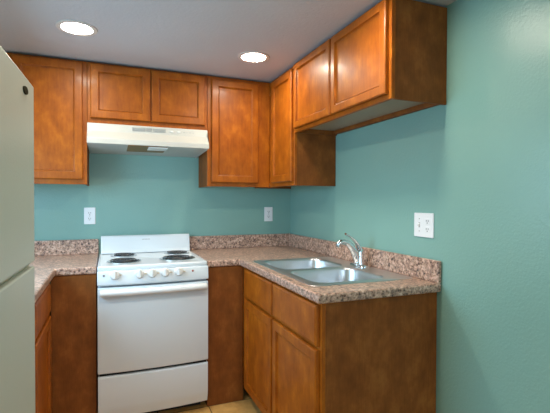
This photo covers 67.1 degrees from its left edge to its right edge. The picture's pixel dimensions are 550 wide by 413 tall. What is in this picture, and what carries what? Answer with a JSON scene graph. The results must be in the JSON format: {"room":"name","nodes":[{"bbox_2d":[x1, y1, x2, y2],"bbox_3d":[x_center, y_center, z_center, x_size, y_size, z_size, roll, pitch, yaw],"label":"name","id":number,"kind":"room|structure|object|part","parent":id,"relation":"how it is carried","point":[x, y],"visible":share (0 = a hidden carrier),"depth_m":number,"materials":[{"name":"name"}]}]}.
{"room":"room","nodes":[
{"label":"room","id":0,"kind":"room"},
{"bbox_2d":[34,152,290,360],"bbox_3d":[-0.966,0.159,3.090,2.520,2.168,0.100,0,1,-22],"label":"wall","id":1,"kind":"structure","parent":0,"point":[129,194],"depth_m":3.05,"materials":[{"name":"teal paint"}]},
{"bbox_2d":[6,52,88,185],"bbox_3d":[-1.595,-0.525,2.596,0.776,0.770,0.324,0,1,-22],"label":"upper cabinet","id":2,"kind":"object","parent":1,"relation":"attached to","point":[61,151],"visible":0.77,"depth_m":2.54,"materials":[{"name":"brown wood"}]},
{"bbox_3d":[-1.378,-0.532,2.525,0.267,0.616,0.005,0,1,-22],"label":"panel","id":3,"kind":"part","parent":2,"relation":"part of","materials":[{"name":"brown wood"}]},
{"bbox_3d":[-1.248,-0.526,2.757,0.012,0.769,0.284,0,1,-22],"label":"panel","id":4,"kind":"part","parent":2,"relation":"part of","materials":[{"name":"brown wood"}]},
{"bbox_2d":[34,239,98,255],"bbox_3d":[-1.293,0.294,1.925,0.839,0.103,1.818,0,1,-22],"label":"backsplash","id":5,"kind":"structure","parent":1,"relation":"attached to","point":[82,246],"depth_m":2.83,"materials":[{"name":"stone"}]},
{"bbox_2d":[84,207,94,223],"bbox_3d":[-1.294,0.066,2.898,0.073,0.117,0.008,0,1,-22],"label":"wall outlet","id":6,"kind":"object","parent":1,"relation":"attached to","point":[89,213],"visible":1,"depth_m":2.90,"materials":[{"name":"white plastic"}]},
{"bbox_2d":[87,62,206,129],"bbox_3d":[-0.879,-0.715,2.881,0.761,0.394,0.324,0,1,-22],"label":"upper cabinet","id":7,"kind":"object","parent":1,"relation":"attached to","point":[116,94],"visible":0.83,"depth_m":2.72,"materials":[{"name":"brown wood"}]},
{"bbox_3d":[-0.991,-0.728,2.672,0.363,0.338,0.020,0,1,-22],"label":"door","id":8,"kind":"part","parent":7,"relation":"part of","materials":[{"name":"brown wood"}]},
{"bbox_3d":[-0.993,-0.729,2.677,0.251,0.226,0.005,0,1,-22],"label":"panel","id":9,"kind":"part","parent":7,"relation":"part of","materials":[{"name":"brown wood"}]},
{"bbox_3d":[-0.651,-0.729,2.809,0.357,0.338,0.020,0,1,-22],"label":"door","id":10,"kind":"part","parent":7,"relation":"part of","materials":[{"name":"brown wood"}]},
{"bbox_3d":[-0.652,-0.729,2.813,0.245,0.226,0.005,0,1,-22],"label":"panel","id":11,"kind":"part","parent":7,"relation":"part of","materials":[{"name":"brown wood"}]},
{"bbox_2d":[87,122,208,157],"bbox_3d":[-0.864,-0.440,2.823,0.741,0.152,0.449,0,1,-22],"label":"range hood","id":12,"kind":"object","parent":1,"relation":"attached to","point":[102,138],"visible":1,"depth_m":2.66,"materials":[{"name":"white metal"}]},
{"bbox_2d":[132,127,144,130],"bbox_3d":[-0.864,-0.489,2.628,0.080,0.021,0.009,0,1,-22],"label":"vent","id":13,"kind":"object","parent":12,"relation":"attached to","point":[133,128],"depth_m":2.63,"materials":[{"name":"grey paint"}]},
{"bbox_2d":[153,129,165,132],"bbox_3d":[-0.745,-0.489,2.677,0.080,0.021,0.006,0,1,-22],"label":"vent","id":14,"kind":"object","parent":12,"relation":"attached to","point":[154,130],"depth_m":2.67,"materials":[{"name":"grey paint"}]},
{"bbox_2d":[199,76,269,187],"bbox_3d":[-0.308,-0.529,3.113,0.467,0.770,0.324,0,1,-22],"label":"upper cabinet","id":15,"kind":"object","parent":1,"relation":"attached to","point":[238,111],"visible":0.98,"depth_m":2.97,"materials":[{"name":"brown wood"}]},
{"bbox_3d":[-0.526,-0.528,3.047,0.012,0.769,0.284,0,1,-22],"label":"panel","id":16,"kind":"part","parent":15,"relation":"part of","materials":[{"name":"brown wood"}]},
{"bbox_3d":[-0.282,-0.529,2.960,0.346,0.720,0.020,0,1,-22],"label":"door","id":17,"kind":"part","parent":15,"relation":"part of","materials":[{"name":"brown wood"}]},
{"bbox_3d":[-0.284,-0.529,2.965,0.234,0.608,0.005,0,1,-22],"label":"panel","id":18,"kind":"part","parent":15,"relation":"part of","materials":[{"name":"brown wood"}]},
{"bbox_2d":[264,207,272,220],"bbox_3d":[-0.053,0.062,3.397,0.073,0.117,0.008,0,1,-22],"label":"wall outlet","id":19,"kind":"object","parent":1,"relation":"attached to","point":[268,211],"visible":1,"depth_m":3.39,"materials":[{"name":"white plastic"}]},
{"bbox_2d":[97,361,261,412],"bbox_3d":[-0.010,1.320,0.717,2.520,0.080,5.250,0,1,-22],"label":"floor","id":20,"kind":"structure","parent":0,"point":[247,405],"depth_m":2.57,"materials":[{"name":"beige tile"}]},
{"bbox_2d":[0,46,34,412],"bbox_3d":[-0.818,0.482,0.690,0.700,1.591,0.700,0,1,-19],"label":"refrigerator","id":21,"kind":"object","parent":20,"relation":"on","point":[17,278],"visible":1,"depth_m":0.92,"materials":[{"name":"white metal"}]},
{"bbox_3d":[-0.552,-0.081,0.775,0.058,0.465,0.700,0,1,-19],"label":"freezer door","id":22,"kind":"part","parent":21,"relation":"part of","materials":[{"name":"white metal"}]},
{"bbox_3d":[-0.555,0.683,0.786,0.058,1.039,0.700,0,1,-19],"label":"fridge door","id":23,"kind":"part","parent":21,"relation":"part of","materials":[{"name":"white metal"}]},
{"bbox_2d":[35,283,51,412],"bbox_3d":[-1.279,0.827,1.616,0.620,0.872,1.158,0,1,-22],"label":"base cabinet","id":24,"kind":"object","parent":20,"relation":"on","point":[43,403],"visible":0.38,"depth_m":1.95,"materials":[{"name":"brown wood"}]},
{"bbox_3d":[-0.887,0.868,1.448,0.020,0.582,0.523,0,1,-22],"label":"door","id":25,"kind":"part","parent":24,"relation":"part of","materials":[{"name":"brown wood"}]},
{"bbox_3d":[-1.080,0.475,1.924,0.020,0.152,0.484,0,1,-22],"label":"drawer","id":26,"kind":"part","parent":24,"relation":"part of","materials":[{"name":"brown wood"}]},
{"bbox_3d":[-1.086,0.860,1.928,0.005,0.470,0.372,0,1,-22],"label":"panel","id":27,"kind":"part","parent":24,"relation":"part of","materials":[{"name":"brown wood"}]},
{"bbox_2d":[29,239,98,301],"bbox_3d":[-1.293,0.314,1.925,0.839,0.142,1.818,0,1,-22],"label":"countertop","id":28,"kind":"structure","parent":24,"relation":"on","point":[52,258],"depth_m":2.62,"materials":[{"name":"stone"}]},
{"bbox_2d":[51,265,97,412],"bbox_3d":[-1.234,0.813,2.600,0.226,0.872,0.621,0,1,-22],"label":"base cabinet","id":29,"kind":"object","parent":20,"relation":"on","point":[74,298],"visible":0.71,"depth_m":2.31,"materials":[{"name":"brown wood"}]},
{"bbox_3d":[-1.140,0.813,2.648,0.014,0.872,0.602,0,1,-22],"label":"panel","id":30,"kind":"part","parent":29,"relation":"part of","materials":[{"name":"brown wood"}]},
{"bbox_2d":[97,234,207,412],"bbox_3d":[-0.809,0.729,2.702,0.626,1.040,0.701,0,1,-22],"label":"stove","id":31,"kind":"object","parent":20,"relation":"on","point":[153,289],"visible":1,"depth_m":2.43,"materials":[{"name":"white metal"}]},
{"bbox_3d":[-0.901,0.386,2.329,0.054,0.054,0.021,0,-8,-22],"label":"knob","id":32,"kind":"part","parent":31,"relation":"part of","materials":[{"name":"white plastic"}]},
{"bbox_3d":[-0.774,0.386,2.373,0.054,0.054,0.021,0,-8,-22],"label":"knob","id":33,"kind":"part","parent":31,"relation":"part of","materials":[{"name":"white plastic"}]},
{"bbox_3d":[-0.709,0.386,2.397,0.054,0.054,0.021,0,-8,-22],"label":"knob","id":34,"kind":"part","parent":31,"relation":"part of","materials":[{"name":"white plastic"}]},
{"bbox_2d":[97,250,206,270],"bbox_3d":[-0.822,0.346,2.730,0.626,0.027,0.629,0,1,-22],"label":"cooktop","id":35,"kind":"object","parent":31,"relation":"in","point":[114,260],"depth_m":2.57,"materials":[{"name":"white metal"}]},
{"bbox_3d":[-0.709,0.405,2.449,0.626,0.080,0.088,0,1,-22],"label":"control panel","id":36,"kind":"part","parent":31,"relation":"part of","materials":[{"name":"white metal"}]},
{"bbox_3d":[-0.705,1.078,2.445,0.620,0.245,0.059,0,1,-22],"label":"storage drawer","id":37,"kind":"part","parent":31,"relation":"part of","materials":[{"name":"white metal"}]},
{"bbox_3d":[-0.704,0.699,2.439,0.622,0.485,0.059,0,1,-22],"label":"oven door","id":38,"kind":"part","parent":31,"relation":"part of","materials":[{"name":"white metal"}]},
{"bbox_3d":[-0.688,0.483,2.397,0.602,0.036,0.051,0,1,-22],"label":"handle","id":39,"kind":"part","parent":31,"relation":"part of","materials":[{"name":"white plastic"}]},
{"bbox_3d":[-0.641,0.386,2.425,0.054,0.054,0.021,0,-8,-22],"label":"knob","id":40,"kind":"part","parent":31,"relation":"part of","materials":[{"name":"white plastic"}]},
{"bbox_3d":[-0.569,0.386,2.457,0.054,0.054,0.021,0,-8,-22],"label":"knob","id":41,"kind":"part","parent":31,"relation":"part of","materials":[{"name":"white plastic"}]},
{"bbox_2d":[205,265,242,405],"bbox_3d":[-0.429,0.811,2.923,0.234,0.872,0.621,0,1,-22],"label":"base cabinet","id":42,"kind":"object","parent":20,"relation":"on","point":[225,283],"visible":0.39,"depth_m":2.63,"materials":[{"name":"brown wood"}]},
{"bbox_2d":[244,267,436,412],"bbox_3d":[0.265,0.822,2.298,0.624,0.872,1.052,0,1,-22],"label":"base cabinet","id":43,"kind":"object","parent":20,"relation":"on","point":[302,355],"visible":0.88,"depth_m":1.85,"materials":[{"name":"brown wood"}]},
{"bbox_3d":[-0.096,0.866,2.397,0.005,0.452,0.348,0,1,-22],"label":"panel","id":44,"kind":"part","parent":43,"relation":"part of","materials":[{"name":"brown wood"}]},
{"bbox_3d":[-0.100,0.481,2.391,0.020,0.172,0.464,0,1,-22],"label":"drawer","id":45,"kind":"part","parent":43,"relation":"part of","materials":[{"name":"brown wood"}]},
{"bbox_3d":[-0.100,0.866,2.395,0.020,0.564,0.460,0,1,-22],"label":"door","id":46,"kind":"part","parent":43,"relation":"part of","materials":[{"name":"brown wood"}]},
{"bbox_3d":[0.003,0.775,2.193,0.019,0.777,1.052,0,1,-22],"label":"frame","id":47,"kind":"part","parent":43,"relation":"part of","materials":[{"name":"brown wood"}]},
{"bbox_3d":[0.088,0.873,1.940,0.005,0.452,0.376,0,1,-22],"label":"panel","id":48,"kind":"part","parent":43,"relation":"part of","materials":[{"name":"brown wood"}]},
{"bbox_3d":[0.084,0.489,1.935,0.020,0.172,0.492,0,1,-22],"label":"drawer","id":49,"kind":"part","parent":43,"relation":"part of","materials":[{"name":"brown wood"}]},
{"bbox_3d":[0.083,0.873,1.938,0.020,0.564,0.488,0,1,-22],"label":"door","id":50,"kind":"part","parent":43,"relation":"part of","materials":[{"name":"brown wood"}]},
{"bbox_2d":[190,233,440,303],"bbox_3d":[0.053,0.309,2.529,0.844,0.142,1.702,0,1,-22],"label":"countertop","id":51,"kind":"structure","parent":43,"relation":"on","point":[220,250],"depth_m":2.34,"materials":[{"name":"stone"}]},
{"bbox_2d":[254,257,411,286],"bbox_3d":[0.270,0.426,2.294,0.558,0.172,0.827,0,1,-22],"label":"sink","id":52,"kind":"object","parent":51,"relation":"in","point":[311,271],"visible":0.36,"depth_m":2.28,"materials":[{"name":"silver metal"}]},
{"bbox_3d":[0.162,0.423,2.459,0.396,0.172,0.356,0,1,-22],"label":"bowl","id":53,"kind":"part","parent":52,"relation":"part of","materials":[{"name":"silver metal"}]},
{"bbox_3d":[0.306,0.428,2.100,0.396,0.172,0.357,0,1,-22],"label":"bowl","id":54,"kind":"part","parent":52,"relation":"part of","materials":[{"name":"silver metal"}]},
{"bbox_2d":[336,233,368,267],"bbox_3d":[0.425,0.244,2.346,0.184,0.190,0.150,0,1,-22],"label":"faucet","id":55,"kind":"object","parent":51,"relation":"on","point":[357,254],"visible":1,"depth_m":2.34,"materials":[{"name":"silver metal"}]},
{"bbox_3d":[0.416,0.250,2.342,0.159,0.132,0.045,0,1,-22],"label":"spout","id":56,"kind":"part","parent":55,"relation":"part of","materials":[{"name":"silver metal"}]},
{"bbox_3d":[0.446,0.203,2.354,0.110,0.108,0.042,0,1,-22],"label":"lever","id":57,"kind":"part","parent":55,"relation":"part of","materials":[{"name":"silver metal"}]},
{"bbox_3d":[0.481,0.333,2.370,0.056,0.011,0.150,0,1,-22],"label":"plate","id":58,"kind":"part","parent":55,"relation":"part of","materials":[{"name":"silver metal"}]},
{"bbox_3d":[0.475,0.830,1.826,0.585,0.871,0.012,0,1,-22],"label":"panel","id":59,"kind":"part","parent":43,"relation":"part of","materials":[{"name":"brown wood"}]},
{"bbox_2d":[0,0,455,82],"bbox_3d":[-0.003,-0.968,0.684,2.520,0.160,5.250,0,1,-22],"label":"ceiling","id":60,"kind":"structure","parent":0,"point":[199,37],"depth_m":2.15,"materials":[{"name":"paint"}]},
{"bbox_2d":[55,20,97,35],"bbox_3d":[-1.012,-0.914,2.120,0.196,0.016,0.196,0,1,-22],"label":"recessed light","id":61,"kind":"object","parent":60,"relation":"in","point":[73,27],"visible":1,"depth_m":2.11,"materials":[{"name":"white"}]},
{"bbox_2d":[238,51,269,62],"bbox_3d":[-0.130,-0.917,2.538,0.196,0.016,0.196,0,1,-22],"label":"recessed light","id":62,"kind":"object","parent":60,"relation":"in","point":[250,56],"visible":0.98,"depth_m":2.53,"materials":[{"name":"white"}]},
{"bbox_2d":[290,0,549,412],"bbox_3d":[1.117,0.193,1.152,0.100,2.168,5.050,0,1,-22],"label":"wall","id":63,"kind":"structure","parent":0,"point":[478,161],"depth_m":1.73,"materials":[{"name":"teal paint"}]},
{"bbox_2d":[264,67,335,188],"bbox_3d":[0.119,-0.526,3.059,0.324,0.770,0.740,0,1,-22],"label":"upper cabinet","id":64,"kind":"object","parent":63,"relation":"attached to","point":[296,159],"visible":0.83,"depth_m":2.75,"materials":[{"name":"brown wood"}]},
{"bbox_3d":[0.001,-0.531,3.405,0.284,0.769,0.012,0,1,-22],"label":"panel","id":65,"kind":"part","parent":64,"relation":"part of","materials":[{"name":"brown wood"}]},
{"bbox_3d":[0.049,-0.526,2.838,0.005,0.608,0.245,0,1,-22],"label":"panel","id":66,"kind":"part","parent":64,"relation":"part of","materials":[{"name":"brown wood"}]},
{"bbox_3d":[0.045,-0.526,2.836,0.020,0.720,0.357,0,1,-22],"label":"door","id":67,"kind":"part","parent":64,"relation":"part of","materials":[{"name":"brown wood"}]},
{"bbox_3d":[0.053,-0.524,2.869,0.019,0.770,0.436,0,1,-22],"label":"frame","id":68,"kind":"part","parent":64,"relation":"part of","materials":[{"name":"brown wood"}]},
{"bbox_3d":[0.273,-0.521,2.729,0.284,0.769,0.012,0,1,-22],"label":"panel","id":69,"kind":"part","parent":64,"relation":"part of","materials":[{"name":"brown wood"}]},
{"bbox_2d":[293,0,446,135],"bbox_3d":[0.440,-0.682,2.257,0.324,0.434,0.980,0,1,-22],"label":"upper cabinet","id":70,"kind":"object","parent":63,"relation":"attached to","point":[390,62],"visible":1,"depth_m":1.90,"materials":[{"name":"brown wood"}]},
{"bbox_3d":[0.214,-0.693,2.427,0.005,0.308,0.364,0,1,-22],"label":"panel","id":71,"kind":"part","parent":70,"relation":"part of","materials":[{"name":"brown wood"}]},
{"bbox_3d":[0.209,-0.693,2.425,0.020,0.406,0.462,0,1,-22],"label":"door","id":72,"kind":"part","parent":70,"relation":"part of","materials":[{"name":"brown wood"}]},
{"bbox_3d":[0.279,-0.689,2.713,0.284,0.433,0.012,0,1,-22],"label":"panel","id":73,"kind":"part","parent":70,"relation":"part of","materials":[{"name":"brown wood"}]},
{"bbox_3d":[0.318,-0.682,2.208,0.019,0.434,0.980,0,1,-22],"label":"frame","id":74,"kind":"part","parent":70,"relation":"part of","materials":[{"name":"brown wood"}]},
{"bbox_3d":[0.392,-0.686,1.982,0.005,0.308,0.370,0,1,-22],"label":"panel","id":75,"kind":"part","parent":70,"relation":"part of","materials":[{"name":"brown wood"}]},
{"bbox_3d":[0.388,-0.686,1.980,0.020,0.406,0.468,0,1,-22],"label":"door","id":76,"kind":"part","parent":70,"relation":"part of","materials":[{"name":"brown wood"}]},
{"bbox_3d":[0.575,-0.483,2.315,0.018,0.023,0.950,0,1,-22],"label":"hanging rail","id":77,"kind":"part","parent":70,"relation":"part of","materials":[{"name":"brown wood"}]},
{"bbox_3d":[0.638,-0.675,1.818,0.284,0.433,0.012,0,1,-22],"label":"panel","id":78,"kind":"part","parent":70,"relation":"part of","materials":[{"name":"brown wood"}]},
{"bbox_2d":[414,213,433,237],"bbox_3d":[0.713,0.090,2.000,0.016,0.117,0.132,0,1,-22],"label":"outlet","id":79,"kind":"object","parent":63,"relation":"attached to","point":[423,222],"visible":1,"depth_m":1.99,"materials":[{"name":"white plastic"}]},
{"bbox_2d":[425,226,429,232],"bbox_3d":[0.725,0.110,1.975,0.003,0.029,0.033,0,1,-22],"label":"receptacle","id":80,"kind":"object","parent":79,"relation":"attached to","point":[427,228],"depth_m":1.97,"materials":[{"name":"white plastic"}]},
{"bbox_2d":[425,218,429,224],"bbox_3d":[0.725,0.070,1.975,0.003,0.029,0.033,0,1,-22],"label":"receptacle","id":81,"kind":"object","parent":79,"relation":"attached to","point":[427,220],"depth_m":1.97,"materials":[{"name":"white plastic"}]}
]}

